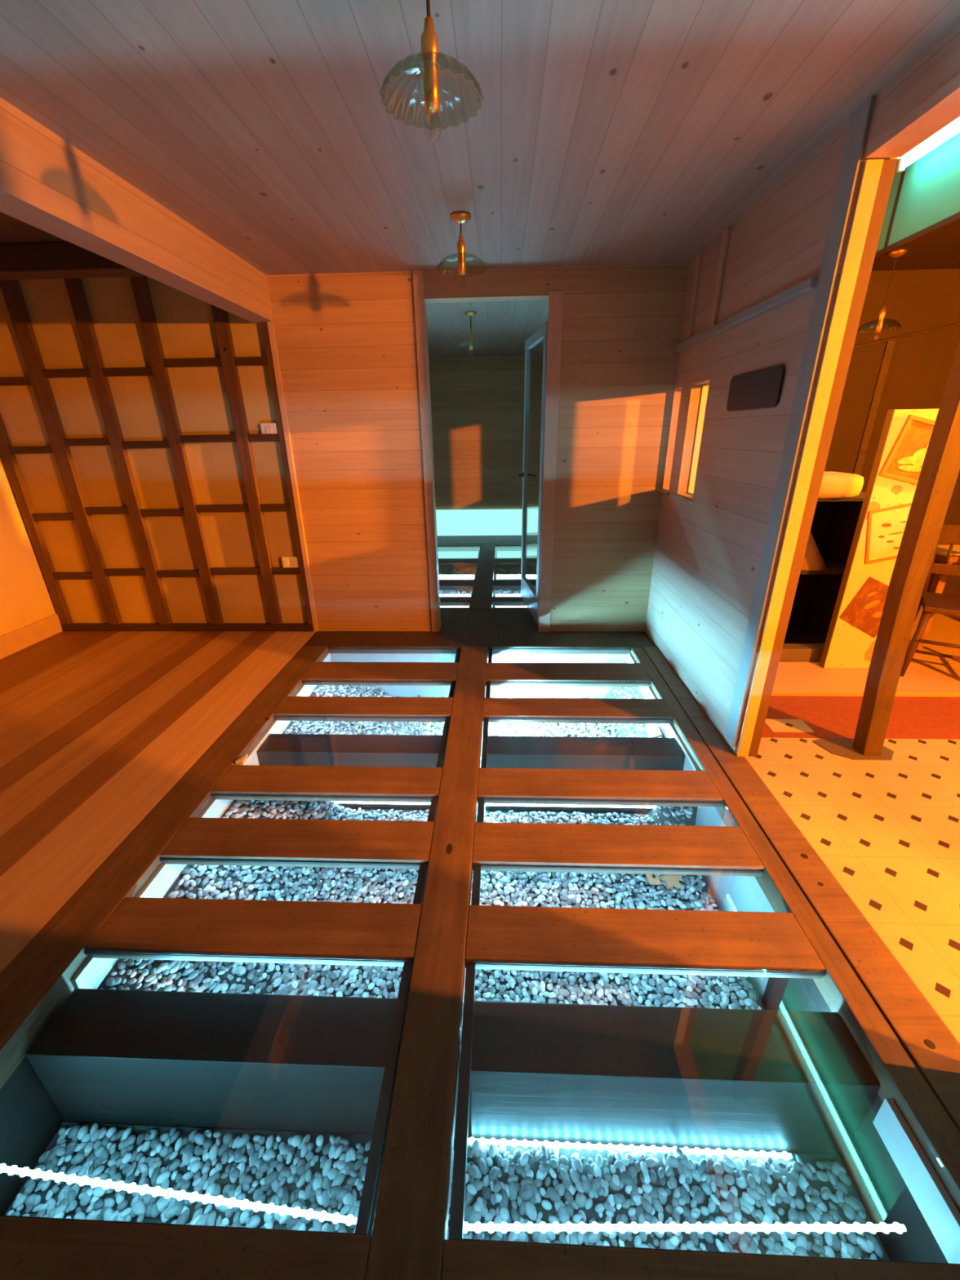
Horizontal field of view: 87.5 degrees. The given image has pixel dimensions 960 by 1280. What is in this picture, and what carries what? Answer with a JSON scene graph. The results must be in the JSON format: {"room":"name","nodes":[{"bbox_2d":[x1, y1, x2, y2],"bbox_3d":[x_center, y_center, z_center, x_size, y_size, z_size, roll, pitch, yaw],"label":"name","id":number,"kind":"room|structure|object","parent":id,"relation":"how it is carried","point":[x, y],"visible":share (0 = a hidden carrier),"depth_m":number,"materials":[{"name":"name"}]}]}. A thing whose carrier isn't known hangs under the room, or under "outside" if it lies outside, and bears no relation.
{"room":"hallway","nodes":[
{"label":"hallway","id":0,"kind":"room"},
{"bbox_2d":[0,454,56,635],"bbox_3d":[-3.852,0.040,0.752,0.100,2.680,7.060,0,23,2],"label":"wall","id":1,"kind":"structure","parent":0,"point":[25,598],"depth_m":3.97,"materials":[{"name":"yellow paint"}]},
{"bbox_2d":[0,613,62,659],"bbox_3d":[-3.778,1.168,1.160,0.017,0.160,6.955,0,23,2],"label":"baseboard","id":2,"kind":"structure","parent":1,"relation":"attached to","point":[13,642],"depth_m":4.06,"materials":[{"name":"brown wood"}]},
{"bbox_2d":[0,222,67,244],"bbox_3d":[-2.760,-1.188,0.148,2.129,0.060,6.970,0,23,2],"label":"ceiling","id":3,"kind":"structure","parent":0,"point":[11,233],"depth_m":2.79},
{"bbox_2d":[0,241,145,280],"bbox_3d":[-2.640,-2.261,2.997,2.126,0.139,0.160,0,23,2],"label":"ceiling beam","id":4,"kind":"structure","parent":3,"relation":"attached to","point":[60,260],"depth_m":2.93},
{"bbox_2d":[0,97,273,322],"bbox_3d":[-1.618,-0.964,0.172,0.150,0.264,6.930,0,23,2],"label":"ceiling beam","id":5,"kind":"structure","parent":0,"point":[48,184],"depth_m":2.00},
{"bbox_2d":[0,276,307,622],"bbox_3d":[-2.586,-1.320,3.910,2.306,2.620,0.090,0,23,2],"label":"wall","id":6,"kind":"structure","parent":0,"point":[185,322],"depth_m":3.81,"materials":[{"name":"paint"}]},
{"bbox_2d":[0,275,313,631],"bbox_3d":[-2.546,-1.284,3.847,2.216,2.600,0.050,0,23,2],"label":"grid","id":7,"kind":"object","parent":6,"relation":"attached to","point":[38,375],"visible":0.91,"depth_m":3.82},
{"bbox_2d":[260,422,278,434],"bbox_3d":[-1.552,-1.547,3.701,0.120,0.100,0.041,0,23,2],"label":"light switch","id":8,"kind":"object","parent":6,"relation":"attached to","point":[266,428],"visible":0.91,"depth_m":3.68,"materials":[{"name":"plastic"}]},
{"bbox_2d":[281,555,299,567],"bbox_3d":[-1.538,-0.635,4.081,0.140,0.090,0.036,0,23,2],"label":"power socket","id":9,"kind":"object","parent":6,"relation":"attached to","point":[287,561],"visible":0.93,"depth_m":4.07,"materials":[{"name":"plastic"}]},
{"bbox_2d":[0,608,655,973],"bbox_3d":[-1.262,1.170,1.351,5.030,0.060,7.500,0,23,2],"label":"floor","id":10,"kind":"structure","parent":0,"point":[97,727],"depth_m":3.04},
{"bbox_2d":[0,548,948,1263],"bbox_3d":[-0.049,0.262,4.282,3.070,0.539,7.460,0,23,2],"label":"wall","id":11,"kind":"structure","parent":0,"point":[29,1118],"depth_m":1.48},
{"bbox_2d":[0,646,328,1088],"bbox_3d":[-1.373,0.747,2.427,0.200,0.101,3.401,0,23,2],"label":"beam","id":12,"kind":"structure","parent":11,"relation":"on","point":[37,983],"depth_m":1.87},
{"bbox_2d":[70,652,331,989],"bbox_3d":[-1.249,0.644,2.811,0.018,0.114,2.580,0,23,2],"label":"edging strip","id":13,"kind":"object","parent":12,"relation":"attached to","point":[92,972],"visible":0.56,"depth_m":2.03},
{"bbox_2d":[159,858,427,904],"bbox_3d":[-0.751,0.934,1.915,1.081,0.058,0.191,0,23,2],"label":"glass panel","id":14,"kind":"object","parent":12,"relation":"attached to","point":[420,884],"visible":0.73,"depth_m":1.98,"materials":[{"name":"glass"}]},
{"bbox_2d":[211,794,437,822],"bbox_3d":[-0.738,0.781,2.283,1.076,0.058,0.169,0,23,2],"label":"glass panel","id":15,"kind":"object","parent":12,"relation":"attached to","point":[433,804],"visible":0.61,"depth_m":2.34,"materials":[{"name":"glass"}]},
{"bbox_2d":[302,680,455,697],"bbox_3d":[-0.701,0.347,3.330,1.062,0.058,0.244,0,23,2],"label":"glass panel","id":16,"kind":"object","parent":12,"relation":"attached to","point":[451,692],"visible":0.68,"depth_m":3.43,"materials":[{"name":"glass"}]},
{"bbox_2d":[328,648,460,662],"bbox_3d":[-0.684,0.139,3.832,1.055,0.058,0.282,0,23,2],"label":"glass panel","id":17,"kind":"object","parent":12,"relation":"attached to","point":[458,651],"visible":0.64,"depth_m":3.95,"materials":[{"name":"glass"}]},
{"bbox_2d":[0,1163,356,1226],"bbox_3d":[-0.796,1.386,1.258,1.002,0.019,0.019,2,23,6],"label":"led strip","id":18,"kind":"object","parent":11,"relation":"attached to","point":[297,1211],"visible":1,"depth_m":1.25,"materials":[{"name":"plastic"}]},
{"bbox_2d":[25,988,397,1135],"bbox_3d":[-0.765,1.326,1.565,1.052,0.394,0.185,0,23,2],"label":"joist","id":19,"kind":"object","parent":11,"relation":"attached to","point":[216,1060],"visible":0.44,"depth_m":1.47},
{"bbox_2d":[256,733,441,809],"bbox_3d":[-0.709,0.768,2.909,1.052,0.394,0.194,0,23,2],"label":"joist","id":20,"kind":"object","parent":11,"relation":"attached to","point":[277,749],"depth_m":2.80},
{"bbox_2d":[273,715,450,768],"bbox_3d":[-0.721,0.574,2.784,1.069,0.058,0.498,0,23,2],"label":"glass panel","id":21,"kind":"object","parent":20,"relation":"on","point":[440,762],"visible":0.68,"depth_m":2.98,"materials":[{"name":"glass"}]},
{"bbox_2d":[364,646,488,1279],"bbox_3d":[-0.107,0.749,2.375,0.207,0.103,3.401,0,23,2],"label":"beam","id":22,"kind":"structure","parent":11,"relation":"on","point":[411,1225],"depth_m":1.40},
{"bbox_2d":[0,1217,371,1279],"bbox_3d":[-0.781,1.323,0.952,1.104,0.050,0.282,0,23,2],"label":"floor crossboard","id":23,"kind":"structure","parent":22,"relation":"attached to","point":[31,1249],"depth_m":1.03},
{"bbox_2d":[0,951,413,1236],"bbox_3d":[-0.770,1.162,1.365,1.089,0.058,0.597,0,23,2],"label":"frame","id":24,"kind":"object","parent":22,"relation":"attached to","point":[365,1220],"visible":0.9,"depth_m":1.27,"materials":[{"name":"glass"}]},
{"bbox_2d":[84,897,422,966],"bbox_3d":[-0.754,1.000,1.729,1.093,0.050,0.197,0,23,2],"label":"floor crossboard","id":25,"kind":"structure","parent":22,"relation":"attached to","point":[384,931],"depth_m":1.70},
{"bbox_2d":[160,817,434,869],"bbox_3d":[-0.741,0.846,2.100,1.088,0.050,0.214,0,23,2],"label":"floor crossboard","id":26,"kind":"structure","parent":22,"relation":"attached to","point":[198,838],"depth_m":2.06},
{"bbox_2d":[211,764,442,802],"bbox_3d":[-0.729,0.700,2.454,1.083,0.050,0.204,0,23,2],"label":"floor crossboard","id":27,"kind":"structure","parent":22,"relation":"attached to","point":[242,780],"depth_m":2.42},
{"bbox_2d":[273,696,453,721],"bbox_3d":[-0.705,0.427,3.112,1.074,0.050,0.216,0,23,2],"label":"floor crossboard","id":28,"kind":"structure","parent":22,"relation":"attached to","point":[292,706],"depth_m":3.06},
{"bbox_2d":[302,662,458,685],"bbox_3d":[-0.689,0.237,3.568,1.068,0.050,0.275,0,23,2],"label":"floor crossboard","id":29,"kind":"structure","parent":22,"relation":"attached to","point":[319,671],"depth_m":3.52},
{"bbox_2d":[485,662,651,686],"bbox_3d":[0.598,0.239,3.515,1.111,0.050,0.275,0,23,2],"label":"floor crossboard","id":30,"kind":"structure","parent":22,"relation":"attached to","point":[495,672],"depth_m":3.46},
{"bbox_2d":[483,697,673,724],"bbox_3d":[0.578,0.429,3.059,1.113,0.050,0.216,0,23,2],"label":"floor crossboard","id":31,"kind":"structure","parent":22,"relation":"attached to","point":[493,708],"depth_m":3.01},
{"bbox_2d":[476,768,722,807],"bbox_3d":[0.548,0.702,2.401,1.117,0.050,0.204,0,23,2],"label":"floor crossboard","id":32,"kind":"structure","parent":22,"relation":"attached to","point":[493,783],"depth_m":2.36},
{"bbox_2d":[471,822,764,875],"bbox_3d":[0.533,0.849,2.048,1.119,0.050,0.214,0,23,2],"label":"floor crossboard","id":33,"kind":"structure","parent":22,"relation":"attached to","point":[517,844],"depth_m":2.01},
{"bbox_2d":[465,905,825,978],"bbox_3d":[0.516,1.002,1.677,1.121,0.050,0.197,0,23,2],"label":"floor crossboard","id":34,"kind":"structure","parent":22,"relation":"attached to","point":[731,940],"depth_m":1.65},
{"bbox_2d":[440,1239,959,1279],"bbox_3d":[0.481,1.325,0.900,1.126,0.050,0.282,0,23,2],"label":"floor crossboard","id":35,"kind":"structure","parent":22,"relation":"attached to","point":[462,1260],"depth_m":1.00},
{"bbox_2d":[96,800,764,1073],"bbox_3d":[-0.092,1.081,2.229,2.341,0.322,1.274,0,23,2],"label":"pebble bed","id":36,"kind":"object","parent":11,"relation":"in","point":[322,884],"visible":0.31,"depth_m":2.19,"materials":[{"name":"gravel"}]},
{"bbox_2d":[661,874,681,889],"bbox_3d":[0.904,1.125,2.351,0.097,0.044,0.084,-9,24,-19],"label":"starfish","id":37,"kind":"object","parent":36,"relation":"on","point":[671,880],"visible":0.86,"depth_m":2.34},
{"bbox_2d":[4,1122,889,1260],"bbox_3d":[-0.134,1.599,1.220,2.341,0.038,0.607,0,23,2],"label":"pebble bed","id":38,"kind":"object","parent":11,"relation":"in","point":[319,1172],"visible":0.54,"depth_m":1.40,"materials":[{"name":"gravel"}]},
{"bbox_2d":[437,548,478,558],"bbox_3d":[-0.671,-1.224,7.344,1.287,0.206,0.034,0,23,2],"label":"led strip","id":39,"kind":"object","parent":11,"relation":"attached to","point":[442,553],"visible":0.21,"depth_m":7.32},
{"bbox_2d":[282,684,665,768],"bbox_3d":[-0.038,0.548,3.514,2.341,0.321,1.137,0,23,2],"label":"pebble bed","id":40,"kind":"object","parent":11,"relation":"in","point":[335,727],"visible":0.2,"depth_m":3.62,"materials":[{"name":"gravel"}]},
{"bbox_2d":[469,543,495,608],"bbox_3d":[0.062,-0.821,6.157,0.215,0.103,2.998,0,23,2],"label":"beam","id":41,"kind":"structure","parent":11,"relation":"on","point":[482,596],"depth_m":5.68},
{"bbox_2d":[440,596,471,605],"bbox_3d":[-0.765,-0.393,5.091,1.347,0.050,0.159,0,23,2],"label":"floor crossboard","id":42,"kind":"structure","parent":41,"relation":"attached to","point":[444,601],"depth_m":5.01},
{"bbox_2d":[439,580,474,590],"bbox_3d":[-0.742,-0.618,5.636,1.347,0.050,0.219,0,23,2],"label":"floor crossboard","id":43,"kind":"structure","parent":41,"relation":"attached to","point":[443,584],"depth_m":5.53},
{"bbox_2d":[438,558,478,564],"bbox_3d":[-0.700,-1.036,6.642,1.347,0.050,0.159,0,23,2],"label":"floor crossboard","id":44,"kind":"structure","parent":41,"relation":"attached to","point":[441,561],"depth_m":6.56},
{"bbox_2d":[437,544,480,549],"bbox_3d":[-0.664,-1.396,7.509,1.347,0.050,0.118,0,23,2],"label":"floor crossboard","id":45,"kind":"structure","parent":41,"relation":"attached to","point":[439,546],"depth_m":7.45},
{"bbox_2d":[492,596,525,605],"bbox_3d":[0.765,-0.390,5.029,1.282,0.050,0.159,0,23,2],"label":"floor crossboard","id":46,"kind":"structure","parent":41,"relation":"attached to","point":[496,601],"depth_m":4.98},
{"bbox_2d":[493,579,536,589],"bbox_3d":[0.788,-0.616,5.573,1.282,0.050,0.219,0,23,2],"label":"floor crossboard","id":47,"kind":"structure","parent":41,"relation":"attached to","point":[497,584],"depth_m":5.52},
{"bbox_2d":[494,558,537,564],"bbox_3d":[0.830,-1.033,6.579,1.282,0.050,0.159,0,23,2],"label":"floor crossboard","id":48,"kind":"structure","parent":41,"relation":"attached to","point":[497,561],"depth_m":6.53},
{"bbox_2d":[438,564,537,607],"bbox_3d":[0.035,-0.598,6.255,2.848,0.058,2.996,0,23,2],"label":"pebble bed","id":49,"kind":"object","parent":11,"relation":"in","point":[442,569],"visible":0.06,"depth_m":7.13,"materials":[{"name":"gravel"}]},
{"bbox_2d":[496,573,536,579],"bbox_3d":[0.814,-0.782,6.197,1.222,0.064,0.015,0,23,2],"label":"led strip","id":50,"kind":"object","parent":11,"relation":"attached to","point":[499,576],"visible":0.36,"depth_m":6.21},
{"bbox_2d":[497,548,537,558],"bbox_3d":[0.859,-1.222,7.281,1.222,0.206,0.034,0,23,2],"label":"led strip","id":51,"kind":"object","parent":11,"relation":"attached to","point":[501,553],"visible":0.21,"depth_m":7.28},
{"bbox_2d":[485,735,684,813],"bbox_3d":[0.568,0.771,2.856,1.073,0.394,0.194,0,23,2],"label":"joist","id":52,"kind":"object","parent":11,"relation":"in","point":[503,752],"depth_m":2.75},
{"bbox_2d":[480,717,673,768],"bbox_3d":[0.566,0.576,2.731,1.107,0.058,0.498,0,23,2],"label":"glass panel","id":53,"kind":"object","parent":52,"relation":"on","point":[486,721],"visible":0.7,"depth_m":2.93,"materials":[{"name":"glass"}]},
{"bbox_2d":[467,1000,879,1159],"bbox_3d":[0.515,1.333,1.501,1.107,0.394,0.209,0,23,2],"label":"joist","id":54,"kind":"object","parent":11,"relation":"attached to","point":[790,1082],"depth_m":1.42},
{"bbox_2d":[463,1222,906,1233],"bbox_3d":[0.475,1.394,1.190,1.054,0.019,0.019,-1,23,1],"label":"led strip","id":55,"kind":"object","parent":11,"relation":"attached to","point":[477,1227],"visible":0.99,"depth_m":1.19,"materials":[{"name":"plastic"}]},
{"bbox_2d":[631,646,959,1213],"bbox_3d":[1.222,0.750,2.319,0.234,0.106,3.400,0,23,2],"label":"beam","id":56,"kind":"structure","parent":11,"relation":"on","point":[913,1057],"depth_m":1.59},
{"bbox_2d":[488,648,631,662],"bbox_3d":[0.613,0.141,3.778,1.101,0.058,0.282,0,23,2],"label":"glass panel","id":57,"kind":"object","parent":56,"relation":"attached to","point":[490,651],"visible":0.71,"depth_m":3.89,"materials":[{"name":"glass"}]},
{"bbox_2d":[485,681,651,697],"bbox_3d":[0.591,0.349,3.277,1.104,0.058,0.244,0,23,2],"label":"glass panel","id":58,"kind":"object","parent":56,"relation":"attached to","point":[488,683],"visible":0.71,"depth_m":3.37,"materials":[{"name":"glass"}]},
{"bbox_2d":[476,798,722,822],"bbox_3d":[0.544,0.783,2.230,1.110,0.058,0.169,0,23,2],"label":"glass panel","id":59,"kind":"object","parent":56,"relation":"attached to","point":[481,805],"visible":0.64,"depth_m":2.29,"materials":[{"name":"glass"}]},
{"bbox_2d":[471,864,764,905],"bbox_3d":[0.527,0.936,1.862,1.112,0.058,0.191,0,23,2],"label":"glass panel","id":60,"kind":"object","parent":56,"relation":"attached to","point":[475,900],"visible":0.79,"depth_m":1.93,"materials":[{"name":"glass"}]},
{"bbox_2d":[627,653,699,770],"bbox_3d":[1.130,0.455,3.180,0.018,0.114,1.570,0,23,2],"label":"edging strip","id":61,"kind":"object","parent":56,"relation":"attached to","point":[668,730],"visible":0.24,"depth_m":2.91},
{"bbox_2d":[448,960,959,1266],"bbox_3d":[0.503,1.165,1.312,1.115,0.058,0.597,0,23,2],"label":"frame","id":62,"kind":"object","parent":56,"relation":"attached to","point":[455,1225],"visible":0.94,"depth_m":1.26,"materials":[{"name":"glass"}]},
{"bbox_2d":[872,1097,959,1263],"bbox_3d":[1.046,1.291,1.164,0.018,0.114,0.320,0,23,2],"label":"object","id":63,"kind":"object","parent":56,"relation":"attached to","point":[935,1205],"visible":1,"depth_m":1.18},
{"bbox_2d":[266,262,688,631],"bbox_3d":[0.028,-1.265,3.797,2.880,2.530,0.120,0,23,2],"label":"wall","id":64,"kind":"structure","parent":0,"point":[346,342],"depth_m":3.63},
{"bbox_2d":[266,321,318,631],"bbox_3d":[-1.411,-1.145,3.906,0.039,2.263,0.142,0,23,2],"label":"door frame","id":65,"kind":"structure","parent":64,"relation":"attached to","point":[270,324],"depth_m":3.77,"materials":[{"name":"brown wood"}]},
{"bbox_2d":[412,270,439,631],"bbox_3d":[-0.388,-1.239,3.750,0.066,2.528,0.018,0,23,2],"label":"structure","id":66,"kind":"structure","parent":64,"relation":"attached to","point":[418,282],"depth_m":3.65,"materials":[{"name":"brown wood"}]},
{"bbox_2d":[518,321,547,624],"bbox_3d":[0.456,-1.322,4.266,0.148,2.240,0.800,-3,23,-5],"label":"door","id":67,"kind":"structure","parent":64,"relation":"in","point":[529,595],"depth_m":4.29,"materials":[{"name":"grey paint"}]},
{"bbox_2d":[537,290,564,631],"bbox_3d":[0.517,-1.175,3.738,0.097,2.394,0.020,0,23,2],"label":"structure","id":68,"kind":"structure","parent":64,"relation":"attached to","point":[556,299],"depth_m":3.65,"materials":[{"name":"brown wood"}]},
{"bbox_2d":[0,0,959,358],"bbox_3d":[-0.127,-1.953,2.066,3.070,0.070,11.300,0,23,2],"label":"ceiling","id":69,"kind":"structure","parent":0,"point":[602,132],"depth_m":1.67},
{"bbox_2d":[378,0,483,143],"bbox_3d":[-0.119,-1.386,1.196,0.255,0.310,0.253,0,23,2],"label":"pendant lamp","id":70,"kind":"object","parent":69,"relation":"hanging from","point":[429,51],"visible":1,"depth_m":1.19,"materials":[{"name":"gold metal"}]},
{"bbox_2d":[437,211,487,287],"bbox_3d":[-0.093,-1.935,2.506,0.255,0.300,0.253,0,23,2],"label":"pendant lamp","id":71,"kind":"object","parent":69,"relation":"hanging from","point":[460,218],"visible":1,"depth_m":2.48,"materials":[{"name":"gold metal"}]},
{"bbox_2d":[428,355,542,510],"bbox_3d":[0.133,-2.901,7.729,3.020,2.660,0.100,0,23,2],"label":"wall","id":72,"kind":"structure","parent":0,"point":[477,402],"depth_m":7.58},
{"bbox_2d":[436,535,537,544],"bbox_3d":[0.101,-1.547,7.859,2.848,0.060,0.699,0,23,2],"label":"floor","id":73,"kind":"structure","parent":0,"point":[442,540],"depth_m":7.82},
{"bbox_2d":[435,508,538,535],"bbox_3d":[0.110,-1.891,8.073,2.830,0.409,0.039,0,23,2],"label":"lightbox","id":74,"kind":"object","parent":73,"relation":"on","point":[449,522],"visible":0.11,"depth_m":8.05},
{"bbox_2d":[644,20,959,754],"bbox_3d":[1.276,0.087,0.487,0.110,2.530,6.930,0,23,2],"label":"wall","id":75,"kind":"structure","parent":0,"point":[708,550],"depth_m":2.53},
{"bbox_2d":[658,385,682,494],"bbox_3d":[1.392,-1.393,3.519,0.137,0.699,0.190,0,23,2],"label":"window","id":76,"kind":"structure","parent":75,"relation":"in","point":[677,390],"depth_m":3.58,"materials":[{"name":"brown wood"}]},
{"bbox_2d":[672,377,710,503],"bbox_3d":[1.376,-1.239,3.147,0.137,0.699,0.345,0,23,2],"label":"window","id":77,"kind":"structure","parent":75,"relation":"in","point":[695,387],"depth_m":3.26,"materials":[{"name":"brown wood"}]},
{"bbox_2d":[686,250,703,338],"bbox_3d":[1.322,-2.114,3.087,0.018,0.453,0.060,0,23,2],"label":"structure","id":78,"kind":"structure","parent":75,"relation":"attached to","point":[700,255],"depth_m":3.07,"materials":[{"name":"brown wood"}]},
{"bbox_2d":[709,226,730,327],"bbox_3d":[1.308,-1.968,2.737,0.018,0.453,0.060,0,23,2],"label":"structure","id":79,"kind":"structure","parent":75,"relation":"attached to","point":[726,233],"depth_m":2.72,"materials":[{"name":"brown wood"}]},
{"bbox_2d":[674,275,817,351],"bbox_3d":[1.294,-1.657,2.631,0.034,0.040,1.614,0,23,2],"label":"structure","id":80,"kind":"structure","parent":75,"relation":"attached to","point":[808,285],"depth_m":2.31,"materials":[{"name":"grey paint"}]},
{"bbox_2d":[726,364,785,411],"bbox_3d":[1.294,-1.184,2.380,0.012,0.166,0.524,0,23,2],"label":"wall plaque","id":81,"kind":"object","parent":75,"relation":"attached to","point":[761,388],"visible":1,"depth_m":2.33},
{"bbox_2d":[724,95,875,746],"bbox_3d":[1.282,-0.620,2.129,0.014,2.480,0.105,0,23,2],"label":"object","id":82,"kind":"structure","parent":75,"relation":"attached to","point":[860,121],"depth_m":1.97,"materials":[{"name":"grey paint"}]},
{"bbox_2d":[735,159,884,756],"bbox_3d":[1.323,-0.498,2.114,0.056,2.364,0.014,0,23,2],"label":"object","id":83,"kind":"structure","parent":75,"relation":"attached to","point":[872,168],"depth_m":1.97,"materials":[{"name":"beige paint"}]},
{"bbox_2d":[747,159,897,755],"bbox_3d":[1.375,-0.499,2.113,0.046,2.364,0.010,0,23,2],"label":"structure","id":84,"kind":"structure","parent":75,"relation":"attached to","point":[889,166],"depth_m":1.97},
{"bbox_2d":[865,72,959,158],"bbox_3d":[1.298,-1.337,1.005,0.114,0.034,1.378,0,23,2],"label":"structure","id":85,"kind":"structure","parent":75,"relation":"attached to","point":[942,108],"depth_m":1.48,"materials":[{"name":"brown wood"}]},
{"bbox_2d":[744,737,959,1044],"bbox_3d":[4.629,1.589,0.122,6.754,0.060,5.365,0,23,2],"label":"floor","id":86,"kind":"structure","parent":0,"point":[887,831],"depth_m":2.07,"materials":[{"name":"tile"}]},
{"bbox_2d":[812,737,893,759],"bbox_3d":[1.948,0.565,2.607,0.359,0.005,0.190,0,23,2],"label":"footing","id":87,"kind":"object","parent":86,"relation":"on","point":[842,747],"visible":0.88,"depth_m":2.59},
{"bbox_2d":[852,339,959,755],"bbox_3d":[1.922,-0.838,2.004,0.188,3.048,0.086,0,23,2],"label":"timber post","id":88,"kind":"object","parent":87,"relation":"on","point":[940,468],"visible":1,"depth_m":2.19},
{"bbox_2d":[761,696,959,739],"bbox_3d":[4.774,0.469,2.816,6.689,0.062,0.476,0,23,2],"label":"rug","id":89,"kind":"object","parent":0,"point":[828,717],"depth_m":2.90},
{"bbox_2d":[764,719,814,732],"bbox_3d":[1.726,0.481,2.814,0.220,0.004,0.130,0,23,2],"label":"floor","id":90,"kind":"structure","parent":89,"relation":"on","point":[775,725],"depth_m":2.81,"materials":[{"name":"tile"}]},
{"bbox_2d":[772,605,959,692],"bbox_3d":[4.817,0.029,3.842,6.689,0.090,1.758,0,23,2],"label":"floor","id":91,"kind":"structure","parent":0,"point":[924,673],"depth_m":3.35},
{"bbox_2d":[779,643,824,662],"bbox_3d":[2.227,0.089,3.543,0.520,0.100,0.105,0,23,2],"label":"stone step","id":92,"kind":"structure","parent":91,"relation":"on","point":[791,652],"depth_m":3.50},
{"bbox_2d":[783,491,865,643],"bbox_3d":[2.313,-0.498,3.651,0.680,1.100,0.540,0,23,2],"label":"base cabinet","id":93,"kind":"object","parent":91,"relation":"on","point":[835,520],"visible":0.11,"depth_m":3.79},
{"bbox_2d":[800,555,845,574],"bbox_3d":[2.301,-0.543,3.617,0.580,0.030,0.430,0,23,2],"label":"shelf","id":94,"kind":"object","parent":93,"relation":"attached to","point":[833,566],"visible":0.2,"depth_m":3.43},
{"bbox_2d":[800,531,826,570],"bbox_3d":[2.267,-0.638,3.498,0.300,0.235,0.300,0,23,2],"label":"shade","id":95,"kind":"object","parent":94,"relation":"on","point":[813,560],"visible":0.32,"depth_m":3.42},
{"bbox_2d":[817,471,863,497],"bbox_3d":[2.189,-1.022,3.298,0.500,0.138,0.400,0,23,2],"label":"cushion","id":96,"kind":"object","parent":93,"relation":"on","point":[833,484],"visible":0.55,"depth_m":3.12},
{"bbox_2d":[771,690,959,697],"bbox_3d":[4.783,0.339,3.011,6.688,0.030,0.016,0,23,2],"label":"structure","id":97,"kind":"structure","parent":91,"relation":"attached to","point":[775,693],"depth_m":3.10,"materials":[{"name":"brown wood"}]},
{"bbox_2d":[818,408,938,668],"bbox_3d":[2.521,-0.558,3.127,0.382,1.605,0.052,0,23,2],"label":"display panel","id":98,"kind":"object","parent":91,"relation":"on","point":[846,646],"visible":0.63,"depth_m":3.14,"materials":[{"name":"paint"}]},
{"bbox_2d":[840,576,888,637],"bbox_3d":[2.526,-0.207,3.241,0.360,0.420,0.005,0,23,2],"label":"poster","id":99,"kind":"object","parent":98,"relation":"attached to","point":[864,612],"visible":0.79,"depth_m":3.24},
{"bbox_2d":[864,502,911,564],"bbox_3d":[2.514,-0.649,3.055,0.349,0.381,0.010,0,23,2],"label":"framed sketch","id":100,"kind":"object","parent":98,"relation":"attached to","point":[886,526],"visible":0.61,"depth_m":3.06,"materials":[{"name":"paper"}]},
{"bbox_2d":[879,414,935,484],"bbox_3d":[2.522,-1.079,2.876,0.379,0.394,0.012,0,23,2],"label":"framed picture","id":101,"kind":"object","parent":98,"relation":"attached to","point":[905,460],"visible":0.59,"depth_m":2.88},
{"bbox_2d":[899,524,959,676],"bbox_3d":[3.063,-0.233,3.204,0.437,0.934,0.492,13,26,30],"label":"wooden chair","id":102,"kind":"object","parent":91,"relation":"on","point":[931,602],"visible":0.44,"depth_m":3.26,"materials":[{"name":"brown wood"}]},
{"bbox_2d":[916,542,959,650],"bbox_3d":[3.608,-0.350,3.767,0.900,0.700,0.600,0,23,2],"label":"side table","id":103,"kind":"object","parent":91,"relation":"on","point":[939,582],"visible":0.2,"depth_m":3.48,"materials":[{"name":"brown wood"}]},
{"bbox_2d":[824,268,959,595],"bbox_3d":[4.832,-1.745,4.112,6.689,3.160,0.100,0,23,2],"label":"wall","id":104,"kind":"structure","parent":0,"point":[919,369],"depth_m":3.93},
{"bbox_2d":[853,340,896,475],"bbox_3d":[3.195,-1.735,4.122,0.060,1.260,0.014,0,23,2],"label":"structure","id":105,"kind":"structure","parent":104,"relation":"attached to","point":[890,345],"depth_m":4.05},
{"bbox_2d":[853,322,959,349],"bbox_3d":[3.814,-2.436,3.805,1.904,0.379,0.020,0,23,2],"label":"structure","id":106,"kind":"structure","parent":104,"relation":"attached to","point":[958,323],"depth_m":3.86},
{"bbox_2d":[871,218,959,271],"bbox_3d":[5.330,-2.001,1.764,5.500,0.065,11.200,0,23,2],"label":"ceiling","id":107,"kind":"structure","parent":0,"point":[939,249],"depth_m":3.38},
{"bbox_2d":[857,248,907,333],"bbox_3d":[2.767,-2.326,3.416,0.255,0.524,0.253,0,23,2],"label":"pendant lamp","id":108,"kind":"object","parent":107,"relation":"hanging from","point":[895,254],"visible":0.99,"depth_m":3.42,"materials":[{"name":"gold metal"}]},
{"bbox_2d":[875,132,959,251],"bbox_3d":[2.506,-1.485,0.146,0.010,0.460,7.600,0,23,2],"label":"wall","id":109,"kind":"structure","parent":0,"point":[930,193],"depth_m":2.94,"materials":[{"name":"paint"}]},
{"bbox_2d":[884,166,906,248],"bbox_3d":[2.623,-2.738,3.167,0.006,0.458,0.025,0,23,2],"label":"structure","id":110,"kind":"structure","parent":109,"relation":"attached to","point":[903,173],"depth_m":3.17},
{"bbox_2d":[874,211,959,257],"bbox_3d":[2.496,-1.270,0.230,0.014,0.030,7.590,0,23,2],"label":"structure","id":111,"kind":"structure","parent":109,"relation":"attached to","point":[956,216],"depth_m":2.97},
{"bbox_3d":[1.913,-1.726,0.071,1.189,0.060,7.600,0,23,2],"label":"ceiling","id":112,"kind":"structure","parent":0,"visible":0},
{"bbox_2d":[896,116,959,172],"bbox_3d":[2.483,-2.400,1.880,0.100,0.094,2.500,0,23,2],"label":"tube light","id":113,"kind":"object","parent":112,"relation":"attached to","point":[953,128],"visible":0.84,"depth_m":2.81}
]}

